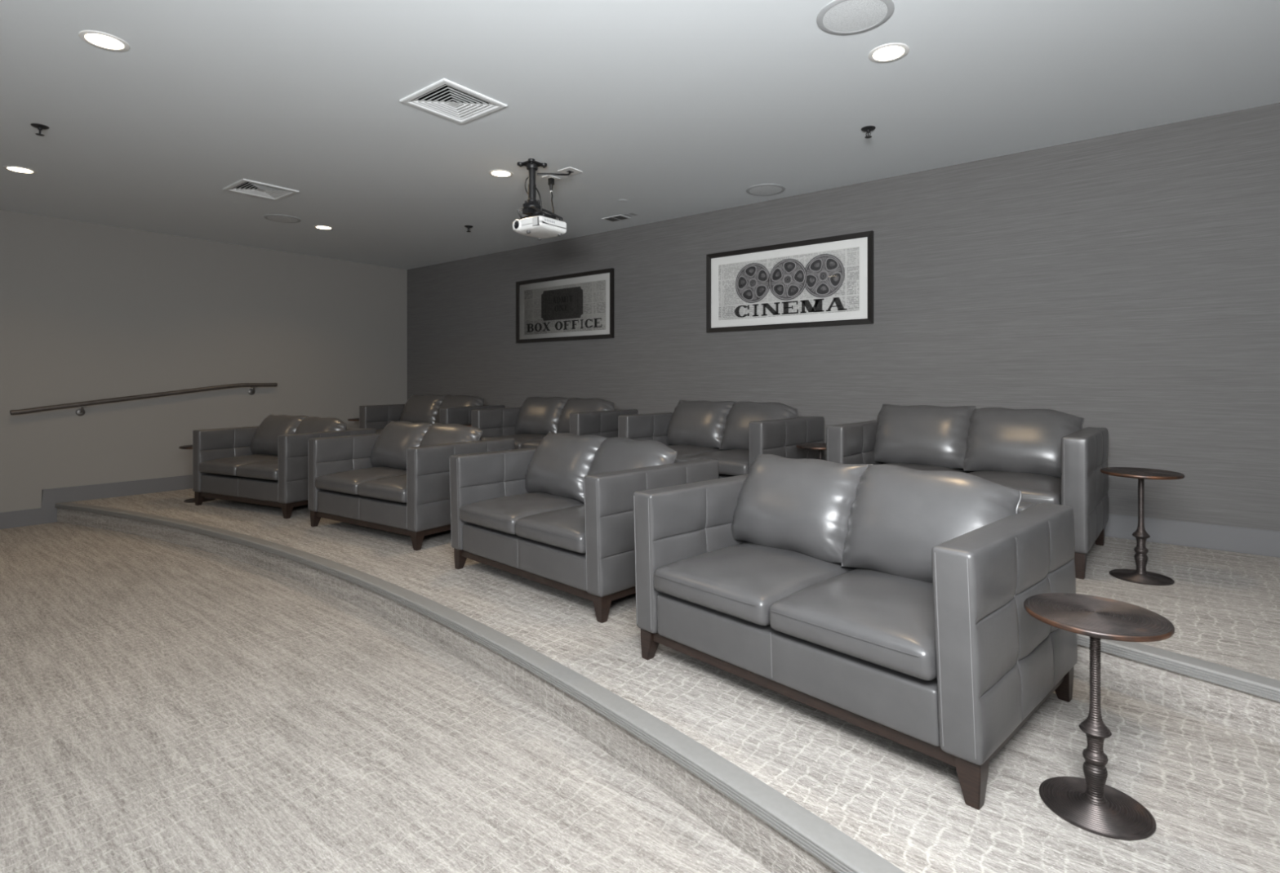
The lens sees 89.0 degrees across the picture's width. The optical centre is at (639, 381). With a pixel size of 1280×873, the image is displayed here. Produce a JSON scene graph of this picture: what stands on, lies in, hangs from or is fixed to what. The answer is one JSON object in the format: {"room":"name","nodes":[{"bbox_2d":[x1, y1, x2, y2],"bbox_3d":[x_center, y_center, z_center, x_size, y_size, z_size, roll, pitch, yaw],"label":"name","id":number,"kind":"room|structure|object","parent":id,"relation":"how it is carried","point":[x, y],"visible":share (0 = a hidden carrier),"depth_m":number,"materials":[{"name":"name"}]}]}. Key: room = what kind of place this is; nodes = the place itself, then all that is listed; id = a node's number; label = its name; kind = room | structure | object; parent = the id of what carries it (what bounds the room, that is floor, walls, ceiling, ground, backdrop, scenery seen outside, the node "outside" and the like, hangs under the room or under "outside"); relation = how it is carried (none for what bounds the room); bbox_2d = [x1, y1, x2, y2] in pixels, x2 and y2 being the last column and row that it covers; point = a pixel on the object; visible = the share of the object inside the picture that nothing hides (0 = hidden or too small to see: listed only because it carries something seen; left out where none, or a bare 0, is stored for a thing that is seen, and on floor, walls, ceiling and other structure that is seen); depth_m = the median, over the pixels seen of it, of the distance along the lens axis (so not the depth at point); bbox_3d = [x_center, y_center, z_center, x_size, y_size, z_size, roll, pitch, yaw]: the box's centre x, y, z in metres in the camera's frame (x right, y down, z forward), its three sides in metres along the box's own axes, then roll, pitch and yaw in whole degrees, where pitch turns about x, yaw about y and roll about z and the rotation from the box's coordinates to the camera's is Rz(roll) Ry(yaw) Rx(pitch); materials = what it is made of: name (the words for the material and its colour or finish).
{"room":"home theater room","nodes":[
{"label":"home theater room","id":0,"kind":"room"},
{"bbox_2d":[0,208,407,512],"bbox_3d":[-6.196,-0.104,4.690,0.001,2.740,10.000,0,0,39],"label":"wall","id":1,"kind":"structure","parent":0,"point":[89,311],"depth_m":6.49,"materials":[{"name":"grey paint"}]},
{"bbox_2d":[0,474,192,528],"bbox_3d":[-6.192,1.029,4.687,0.010,0.474,10.000,0,0,39],"label":"baseboard","id":2,"kind":"structure","parent":1,"relation":"attached to","point":[47,513],"depth_m":6.00,"materials":[{"name":"grey plastic"}]},
{"bbox_2d":[9,382,277,415],"bbox_3d":[-4.745,0.166,6.437,0.086,0.302,2.159,0,0,39],"label":"handrail","id":3,"kind":"object","parent":1,"relation":"attached to","point":[81,411],"visible":1,"depth_m":6.22,"materials":[{"name":"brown metal"}]},
{"bbox_2d":[0,521,771,872],"bbox_3d":[-1.753,1.266,1.144,11.368,0.001,10.000,0,0,39],"label":"floor","id":4,"kind":"structure","parent":0,"point":[166,707],"depth_m":2.28,"materials":[{"name":"carpet"}]},
{"bbox_2d":[0,0,1279,269],"bbox_3d":[-1.753,-1.474,1.144,11.368,0.001,10.000,0,0,39],"label":"ceiling","id":5,"kind":"structure","parent":0,"point":[669,108],"depth_m":3.39,"materials":[{"name":"white paint"}]},
{"bbox_2d":[3,165,36,173],"bbox_3d":[-4.316,-1.472,4.533,0.172,0.004,0.172,0,0,39],"label":"recessed light","id":6,"kind":"object","parent":5,"relation":"in","point":[13,168],"visible":1,"depth_m":4.52,"materials":[{"name":"white"}]},
{"bbox_2d":[30,123,48,136],"bbox_3d":[-3.463,-1.448,3.758,0.080,0.052,0.080,0,0,39],"label":"sprinkler","id":7,"kind":"object","parent":5,"relation":"attached to","point":[40,126],"visible":1,"depth_m":3.75,"materials":[{"name":"black metal"}]},
{"bbox_2d":[78,30,129,51],"bbox_3d":[-2.318,-1.472,2.820,0.172,0.004,0.172,0,0,39],"label":"recessed light","id":8,"kind":"object","parent":5,"relation":"in","point":[102,40],"visible":1,"depth_m":2.81,"materials":[{"name":"white"}]},
{"bbox_2d":[222,178,298,200],"bbox_3d":[-2.913,-1.519,5.006,0.392,0.110,0.392,0,0,39],"label":"ceiling vent","id":9,"kind":"object","parent":5,"relation":"in","point":[245,186],"visible":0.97,"depth_m":5.02,"materials":[{"name":"white metal"}]},
{"bbox_2d":[263,214,301,222],"bbox_3d":[-3.236,-1.470,5.895,0.297,0.008,0.297,0,0,39],"label":"ceiling speaker","id":10,"kind":"object","parent":5,"relation":"attached to","point":[278,218],"visible":1,"depth_m":5.87},
{"bbox_2d":[266,215,297,222],"bbox_3d":[-3.236,-1.468,5.895,0.248,0.002,0.248,0,0,39],"label":"grille","id":11,"kind":"object","parent":10,"relation":"attached to","point":[274,218],"depth_m":5.87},
{"bbox_2d":[313,225,333,229],"bbox_3d":[-3.030,-1.472,6.235,0.172,0.004,0.172,0,0,39],"label":"recessed light","id":12,"kind":"object","parent":5,"relation":"in","point":[320,227],"visible":1,"depth_m":6.22,"materials":[{"name":"white"}]},
{"bbox_2d":[400,78,506,124],"bbox_3d":[-0.984,-1.519,3.440,0.392,0.110,0.392,0,0,39],"label":"ceiling vent","id":13,"kind":"object","parent":5,"relation":"in","point":[445,98],"visible":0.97,"depth_m":3.47,"materials":[{"name":"white metal"}]},
{"bbox_2d":[464,225,472,231],"bbox_3d":[-1.628,-1.448,6.186,0.080,0.052,0.080,0,0,39],"label":"sprinkler","id":14,"kind":"object","parent":5,"relation":"attached to","point":[466,226],"visible":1,"depth_m":6.18,"materials":[{"name":"black metal"}]},
{"bbox_2d":[488,168,513,177],"bbox_3d":[-0.985,-1.472,4.612,0.172,0.004,0.172,0,0,39],"label":"recessed light","id":15,"kind":"object","parent":5,"relation":"in","point":[497,172],"visible":1,"depth_m":4.61,"materials":[{"name":"white"}]},
{"bbox_2d":[516,158,563,221],"bbox_3d":[-0.678,-1.280,4.397,0.251,0.387,0.210,0,0,39],"label":"mount","id":16,"kind":"object","parent":5,"relation":"attached to","point":[531,207],"visible":0.88,"depth_m":4.38,"materials":[{"name":"black metal"}]},
{"bbox_2d":[524,176,528,194],"bbox_3d":[-0.769,-1.329,4.431,0.046,0.126,0.013,0,0,39],"label":"cable","id":17,"kind":"object","parent":16,"relation":"attached to","point":[528,176],"visible":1,"depth_m":4.44,"materials":[{"name":"black plastic"}]},
{"bbox_2d":[533,186,542,210],"bbox_3d":[-0.686,-1.221,4.347,0.081,0.184,0.020,0,0,39],"label":"cable","id":18,"kind":"object","parent":16,"relation":"attached to","point":[535,187],"visible":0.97,"depth_m":4.33,"materials":[{"name":"black plastic"}]},
{"bbox_2d":[512,215,566,239],"bbox_3d":[-0.689,-1.037,4.410,0.286,0.094,0.271,0,0,39],"label":"projector","id":19,"kind":"object","parent":16,"relation":"hanging from","point":[540,227],"visible":1,"depth_m":4.33,"materials":[{"name":"white plastic"}]},
{"bbox_2d":[532,216,539,226],"bbox_3d":[-0.680,-1.045,4.259,0.053,0.054,0.015,0,0,39],"label":"vent grille","id":20,"kind":"object","parent":19,"relation":"attached to","point":[535,220],"depth_m":4.25,"materials":[{"name":"white plastic"}]},
{"bbox_2d":[542,174,559,180],"bbox_3d":[-0.641,-1.470,4.702,0.075,0.008,0.115,0,0,39],"label":"ceiling plate","id":21,"kind":"object","parent":5,"relation":"attached to","point":[547,176],"visible":0.77,"depth_m":4.68,"materials":[{"name":"white plastic"}]},
{"bbox_2d":[548,177,554,213],"bbox_3d":[-0.633,-1.274,4.621,0.048,0.386,0.207,0,0,-4],"label":"cable","id":22,"kind":"object","parent":21,"relation":"hanging from","point":[551,180],"visible":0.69,"depth_m":4.69,"materials":[{"name":"black plastic"}]},
{"bbox_2d":[557,166,582,175],"bbox_3d":[-0.490,-1.470,4.556,0.125,0.008,0.125,0,0,39],"label":"ceiling plate","id":23,"kind":"object","parent":5,"relation":"attached to","point":[573,171],"visible":0.97,"depth_m":4.54,"materials":[{"name":"white plastic"}]},
{"bbox_2d":[537,171,570,175],"bbox_3d":[-0.574,-1.434,4.455,0.267,0.075,0.071,0,0,-37],"label":"cable","id":24,"kind":"object","parent":23,"relation":"attached to","point":[569,173],"visible":1,"depth_m":4.42,"materials":[{"name":"black plastic"}]},
{"bbox_2d":[601,214,630,222],"bbox_3d":[-0.215,-1.471,5.878,0.224,0.005,0.144,0,0,39],"label":"ceiling vent","id":25,"kind":"object","parent":5,"relation":"in","point":[619,217],"visible":1,"depth_m":5.87,"materials":[{"name":"white metal"}]},
{"bbox_2d":[623,213,637,217],"bbox_3d":[-0.084,-1.473,5.761,0.104,0.001,0.090,0,0,39],"label":"ceiling vent","id":26,"kind":"object","parent":5,"relation":"in","point":[632,214],"visible":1,"depth_m":5.77,"materials":[{"name":"grey metal"}]},
{"bbox_2d":[746,183,785,195],"bbox_3d":[0.965,-1.470,5.006,0.297,0.008,0.297,0,0,39],"label":"ceiling speaker","id":27,"kind":"object","parent":5,"relation":"attached to","point":[763,189],"visible":1,"depth_m":4.99},
{"bbox_2d":[749,185,782,195],"bbox_3d":[0.965,-1.468,5.006,0.248,0.002,0.248,0,0,39],"label":"grille","id":28,"kind":"object","parent":27,"relation":"attached to","point":[755,189],"depth_m":4.99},
{"bbox_2d":[816,0,894,35],"bbox_3d":[0.863,-1.470,2.616,0.297,0.008,0.297,0,0,39],"label":"ceiling speaker","id":29,"kind":"object","parent":5,"relation":"attached to","point":[839,17],"visible":1,"depth_m":2.61,"materials":[{"name":"grey metal"}]},
{"bbox_2d":[861,125,875,138],"bbox_3d":[1.331,-1.448,3.794,0.080,0.052,0.080,0,0,39],"label":"sprinkler","id":30,"kind":"object","parent":5,"relation":"attached to","point":[868,129],"visible":1,"depth_m":3.78,"materials":[{"name":"black metal"}]},
{"bbox_2d":[868,43,909,62],"bbox_3d":[1.115,-1.472,2.921,0.172,0.004,0.172,0,0,39],"label":"recessed light","id":31,"kind":"object","parent":5,"relation":"in","point":[889,52],"visible":1,"depth_m":2.92,"materials":[{"name":"white"}]},
{"bbox_2d":[57,488,1279,872],"bbox_3d":[-0.404,1.182,2.695,2.739,0.168,11.706,0,0,-43],"label":"floor","id":32,"kind":"structure","parent":0,"point":[1211,789],"depth_m":1.99,"materials":[{"name":"carpet"}]},
{"bbox_2d":[178,444,215,502],"bbox_3d":[-4.069,0.846,6.019,0.317,0.504,0.317,0,0,-19],"label":"side table","id":33,"kind":"object","parent":32,"relation":"on","point":[186,446],"visible":0.21,"depth_m":5.96,"materials":[{"name":"brown metal"}]},
{"bbox_2d":[192,413,376,518],"bbox_3d":[-3.196,0.707,5.859,1.312,0.782,0.914,0,0,27],"label":"loveseat","id":34,"kind":"object","parent":32,"relation":"on","point":[267,464],"visible":0.77,"depth_m":5.63,"materials":[{"name":"grey leather"}]},
{"bbox_2d":[199,453,277,475],"bbox_3d":[-3.488,0.736,5.880,0.536,0.131,0.682,0,0,27],"label":"seat cushion","id":35,"kind":"object","parent":34,"relation":"on","point":[210,464],"depth_m":5.67,"materials":[{"name":"grey leather"}]},
{"bbox_2d":[235,459,277,480],"bbox_3d":[-3.008,0.736,5.634,0.536,0.131,0.682,0,0,27],"label":"seat cushion","id":36,"kind":"object","parent":34,"relation":"on","point":[266,470],"depth_m":5.36,"materials":[{"name":"grey leather"}]},
{"bbox_2d":[250,413,307,455],"bbox_3d":[-3.384,0.506,6.091,0.594,0.379,0.276,0,0,27],"label":"cushion","id":37,"kind":"object","parent":34,"relation":"on","point":[264,437],"depth_m":6.01,"materials":[{"name":"grey leather"}]},
{"bbox_2d":[294,416,346,433],"bbox_3d":[-2.896,0.509,5.843,0.593,0.372,0.269,0,0,27],"label":"cushion","id":38,"kind":"object","parent":34,"relation":"on","point":[303,424],"depth_m":5.79,"materials":[{"name":"grey leather"}]},
{"bbox_2d":[308,420,514,550],"bbox_3d":[-1.736,0.709,4.919,1.311,0.778,0.914,0,0,34],"label":"loveseat","id":39,"kind":"object","parent":32,"relation":"on","point":[396,479],"visible":0.85,"depth_m":4.68,"materials":[{"name":"grey leather"}]},
{"bbox_2d":[315,466,406,494],"bbox_3d":[-2.024,0.736,4.976,0.536,0.131,0.682,0,0,34],"label":"seat cushion","id":40,"kind":"object","parent":39,"relation":"on","point":[328,480],"depth_m":4.79,"materials":[{"name":"grey leather"}]},
{"bbox_2d":[357,474,406,502],"bbox_3d":[-1.577,0.736,4.673,0.536,0.131,0.682,0,0,34],"label":"seat cushion","id":41,"kind":"object","parent":39,"relation":"on","point":[391,489],"depth_m":4.42,"materials":[{"name":"grey leather"}]},
{"bbox_2d":[370,420,432,470],"bbox_3d":[-1.895,0.509,5.171,0.593,0.373,0.276,0,0,34],"label":"cushion","id":42,"kind":"object","parent":39,"relation":"on","point":[388,447],"depth_m":5.08,"materials":[{"name":"grey leather"}]},
{"bbox_2d":[418,422,482,446],"bbox_3d":[-1.442,0.508,4.865,0.594,0.376,0.276,0,0,34],"label":"cushion","id":43,"kind":"object","parent":39,"relation":"on","point":[430,433],"depth_m":4.81,"materials":[{"name":"grey leather"}]},
{"bbox_2d":[54,502,905,872],"bbox_3d":[-0.853,1.114,2.127,1.346,0.042,11.498,0,0,-43],"label":"step edge","id":44,"kind":"structure","parent":32,"relation":"attached to","point":[833,847],"depth_m":2.13,"materials":[{"name":"rubber"}]},
{"bbox_2d":[449,431,719,622],"bbox_3d":[-0.346,0.709,3.686,1.308,0.778,0.924,0,0,44],"label":"loveseat","id":45,"kind":"object","parent":32,"relation":"on","point":[557,513],"visible":0.85,"depth_m":3.44,"materials":[{"name":"grey leather"}]},
{"bbox_2d":[459,492,584,534],"bbox_3d":[-0.620,0.736,3.788,0.534,0.131,0.689,0,0,44],"label":"seat cushion","id":46,"kind":"object","parent":45,"relation":"on","point":[496,513],"depth_m":3.63,"materials":[{"name":"grey leather"}]},
{"bbox_2d":[515,504,585,553],"bbox_3d":[-0.231,0.737,3.418,0.534,0.131,0.689,0,0,44],"label":"seat cushion","id":47,"kind":"object","parent":45,"relation":"on","point":[562,530],"depth_m":3.20,"materials":[{"name":"grey leather"}]},
{"bbox_2d":[524,431,606,502],"bbox_3d":[-0.461,0.509,3.959,0.590,0.375,0.282,0,0,44],"label":"cushion","id":48,"kind":"object","parent":45,"relation":"on","point":[558,465],"depth_m":3.84,"materials":[{"name":"grey leather"}]},
{"bbox_2d":[583,436,675,497],"bbox_3d":[-0.065,0.507,3.587,0.590,0.375,0.274,0,0,44],"label":"cushion","id":49,"kind":"object","parent":45,"relation":"on","point":[604,454],"depth_m":3.54,"materials":[{"name":"grey leather"}]},
{"bbox_2d":[633,453,1077,809],"bbox_3d":[0.734,0.707,2.403,0.933,0.782,1.302,0,0,-43],"label":"loveseat","id":50,"kind":"object","parent":32,"relation":"on","point":[886,601],"visible":0.99,"depth_m":2.12,"materials":[{"name":"grey leather"}]},
{"bbox_2d":[653,542,857,625],"bbox_3d":[0.468,0.736,2.519,0.696,0.131,0.529,0,0,-43],"label":"seat cushion","id":51,"kind":"object","parent":50,"relation":"on","point":[739,581],"depth_m":2.37,"materials":[{"name":"grey leather"}]},
{"bbox_2d":[731,453,871,563],"bbox_3d":[0.642,0.509,2.684,0.282,0.373,0.580,0,0,-43],"label":"cushion","id":52,"kind":"object","parent":50,"relation":"on","point":[803,508],"depth_m":2.57,"materials":[{"name":"grey leather"}]},
{"bbox_2d":[769,568,937,680],"bbox_3d":[0.831,0.737,2.130,0.696,0.131,0.529,0,0,-43],"label":"seat cushion","id":53,"kind":"object","parent":50,"relation":"on","point":[884,617],"depth_m":1.95,"materials":[{"name":"grey leather"}]},
{"bbox_2d":[842,464,1020,582],"bbox_3d":[1.003,0.505,2.288,0.280,0.380,0.580,0,0,-43],"label":"cushion","id":54,"kind":"object","parent":50,"relation":"on","point":[894,516],"depth_m":2.24,"materials":[{"name":"grey leather"}]},
{"bbox_2d":[1023,592,1174,839],"bbox_3d":[1.174,0.846,1.679,0.317,0.504,0.317,0,0,-2],"label":"side table","id":55,"kind":"object","parent":32,"relation":"on","point":[1089,804],"visible":1,"depth_m":1.66,"materials":[{"name":"brown metal"}]},
{"bbox_2d":[407,102,1279,531],"bbox_3d":[1.366,-0.104,5.051,11.368,2.740,0.001,0,0,39],"label":"wall","id":56,"kind":"structure","parent":0,"point":[1127,284],"depth_m":4.22,"materials":[{"name":"grey paint"}]},
{"bbox_2d":[515,267,614,342],"bbox_3d":[-0.811,-0.762,6.767,1.409,0.676,0.032,0,0,39],"label":"framed picture","id":57,"kind":"object","parent":56,"relation":"attached to","point":[578,305],"visible":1,"depth_m":6.73,"materials":[{"name":"black"}]},
{"bbox_2d":[524,280,605,334],"bbox_3d":[-0.799,-0.754,6.768,1.218,0.510,0.008,0,0,39],"label":"print","id":58,"kind":"object","parent":57,"relation":"attached to","point":[570,307],"depth_m":6.73},
{"bbox_2d":[706,230,873,332],"bbox_3d":[1.145,-0.762,5.206,1.431,0.676,0.032,0,0,39],"label":"framed picture","id":59,"kind":"object","parent":56,"relation":"attached to","point":[828,281],"visible":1,"depth_m":5.15,"materials":[{"name":"black"}]},
{"bbox_2d":[718,246,859,319],"bbox_3d":[1.152,-0.760,5.210,1.242,0.497,0.008,0,0,39],"label":"print","id":60,"kind":"object","parent":59,"relation":"attached to","point":[821,282],"depth_m":5.16},
{"bbox_2d":[1104,513,1279,557],"bbox_3d":[1.367,0.861,5.044,11.356,0.138,0.010,0,0,39],"label":"baseboard","id":61,"kind":"structure","parent":56,"relation":"attached to","point":[1205,535],"depth_m":3.63,"materials":[{"name":"grey plastic"}]},
{"bbox_2d":[1073,536,1279,743],"bbox_3d":[0.294,1.014,3.708,11.368,0.168,3.437,0,0,39],"label":"floor","id":62,"kind":"structure","parent":0,"point":[1223,607],"depth_m":2.52,"materials":[{"name":"carpet"}]},
{"bbox_2d":[347,417,359,421],"bbox_3d":[-3.159,0.678,7.423,0.317,0.504,0.317,0,0,-43],"label":"side table","id":63,"kind":"object","parent":62,"relation":"on","point":[353,419],"visible":0.08,"depth_m":7.31,"materials":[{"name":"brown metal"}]},
{"bbox_2d":[359,394,504,433],"bbox_3d":[-2.291,0.539,7.173,1.312,0.782,0.914,0,0,28],"label":"loveseat","id":64,"kind":"object","parent":62,"relation":"on","point":[442,409],"visible":0.4,"depth_m":7.19,"materials":[{"name":"grey leather"}]},
{"bbox_2d":[376,428,383,433],"bbox_3d":[-2.582,0.569,7.198,0.536,0.131,0.682,0,0,28],"label":"seat cushion","id":65,"kind":"object","parent":64,"relation":"on","point":[378,430],"depth_m":6.97,"materials":[{"name":"grey leather"}]},
{"bbox_2d":[400,394,445,423],"bbox_3d":[-2.474,0.339,7.410,0.593,0.376,0.276,0,0,28],"label":"cushion","id":66,"kind":"object","parent":64,"relation":"on","point":[418,408],"depth_m":7.31,"materials":[{"name":"grey leather"}]},
{"bbox_2d":[435,394,484,422],"bbox_3d":[-1.990,0.338,7.155,0.593,0.380,0.279,0,0,28],"label":"cushion","id":67,"kind":"object","parent":64,"relation":"on","point":[464,400],"depth_m":7.13,"materials":[{"name":"grey leather"}]},
{"bbox_2d":[471,395,637,448],"bbox_3d":[-0.806,0.540,6.103,1.311,0.781,0.914,0,0,34],"label":"loveseat","id":68,"kind":"object","parent":62,"relation":"on","point":[529,424],"visible":0.51,"depth_m":6.09,"materials":[{"name":"grey leather"}]},
{"bbox_2d":[492,433,546,448],"bbox_3d":[-1.094,0.569,6.157,0.536,0.131,0.682,0,0,34],"label":"seat cushion","id":69,"kind":"object","parent":68,"relation":"on","point":[519,438],"depth_m":6.00,"materials":[{"name":"grey leather"}]},
{"bbox_2d":[521,439,542,448],"bbox_3d":[-0.645,0.569,5.859,0.536,0.131,0.682,0,0,34],"label":"seat cushion","id":70,"kind":"object","parent":68,"relation":"on","point":[531,443],"depth_m":5.69,"materials":[{"name":"grey leather"}]},
{"bbox_2d":[515,395,568,435],"bbox_3d":[-0.963,0.338,6.361,0.594,0.378,0.275,0,0,34],"label":"cushion","id":71,"kind":"object","parent":68,"relation":"on","point":[540,415],"depth_m":6.26,"materials":[{"name":"grey leather"}]},
{"bbox_2d":[556,397,613,432],"bbox_3d":[-0.511,0.340,6.054,0.593,0.375,0.278,0,0,34],"label":"cushion","id":72,"kind":"object","parent":68,"relation":"on","point":[566,406],"depth_m":6.03,"materials":[{"name":"grey leather"}]},
{"bbox_2d":[617,399,824,478],"bbox_3d":[0.595,0.541,4.962,1.311,0.777,0.914,0,0,42],"label":"loveseat","id":73,"kind":"object","parent":62,"relation":"on","point":[732,433],"visible":0.59,"depth_m":4.86,"materials":[{"name":"grey leather"}]},
{"bbox_2d":[667,444,724,457],"bbox_3d":[0.319,0.569,5.056,0.536,0.131,0.682,0,0,42],"label":"seat cushion","id":74,"kind":"object","parent":73,"relation":"on","point":[682,451],"depth_m":4.94,"materials":[{"name":"grey leather"}]},
{"bbox_2d":[666,400,734,448],"bbox_3d":[0.476,0.341,5.237,0.593,0.374,0.278,0,0,42],"label":"cushion","id":75,"kind":"object","parent":73,"relation":"on","point":[697,423],"depth_m":5.13,"materials":[{"name":"grey leather"}]},
{"bbox_2d":[687,448,748,475],"bbox_3d":[0.721,0.569,4.697,0.536,0.131,0.682,0,0,42],"label":"seat cushion","id":76,"kind":"object","parent":73,"relation":"on","point":[731,462],"depth_m":4.42,"materials":[{"name":"grey leather"}]},
{"bbox_2d":[720,400,797,449],"bbox_3d":[0.882,0.340,4.872,0.593,0.376,0.281,0,0,42],"label":"cushion","id":77,"kind":"object","parent":73,"relation":"on","point":[735,417],"depth_m":4.86,"materials":[{"name":"grey leather"}]},
{"bbox_2d":[795,442,826,459],"bbox_3d":[1.208,0.678,4.359,0.317,0.504,0.317,0,0,22],"label":"side table","id":78,"kind":"object","parent":62,"relation":"on","point":[812,446],"visible":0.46,"depth_m":4.33,"materials":[{"name":"brown metal"}]},
{"bbox_2d":[826,404,1108,578],"bbox_3d":[1.878,0.539,3.783,1.311,0.782,0.914,0,0,41],"label":"loveseat","id":79,"kind":"object","parent":62,"relation":"on","point":[1047,455],"visible":0.67,"depth_m":3.66,"materials":[{"name":"grey leather"}]},
{"bbox_2d":[873,404,975,468],"bbox_3d":[1.751,0.337,4.055,0.594,0.379,0.267,0,0,41],"label":"cushion","id":80,"kind":"object","parent":79,"relation":"on","point":[924,435],"depth_m":3.95,"materials":[{"name":"grey leather"}]},
{"bbox_2d":[880,462,970,473],"bbox_3d":[1.599,0.568,3.872,0.536,0.131,0.682,0,0,41],"label":"seat cushion","id":81,"kind":"object","parent":79,"relation":"on","point":[960,467],"depth_m":3.85,"materials":[{"name":"grey leather"}]},
{"bbox_2d":[968,470,1061,504],"bbox_3d":[2.008,0.569,3.521,0.536,0.131,0.682,0,0,41],"label":"seat cushion","id":82,"kind":"object","parent":79,"relation":"on","point":[1036,486],"depth_m":3.32,"materials":[{"name":"grey leather"}]},
{"bbox_2d":[963,407,1083,478],"bbox_3d":[2.166,0.341,3.700,0.593,0.375,0.279,0,0,41],"label":"cushion","id":83,"kind":"object","parent":79,"relation":"on","point":[996,439],"depth_m":3.64,"materials":[{"name":"grey leather"}]},
{"bbox_2d":[1100,466,1184,585],"bbox_3d":[2.376,0.678,3.087,0.317,0.504,0.317,0,0,8],"label":"side table","id":84,"kind":"object","parent":62,"relation":"on","point":[1140,575],"visible":1,"depth_m":3.07,"materials":[{"name":"brown metal"}]},
{"bbox_2d":[1076,633,1279,702],"bbox_3d":[0.093,0.946,3.343,1.208,0.042,11.471,0,0,-44],"label":"step edge","id":85,"kind":"structure","parent":62,"relation":"attached to","point":[1235,678],"depth_m":2.14,"materials":[{"name":"rubber"}]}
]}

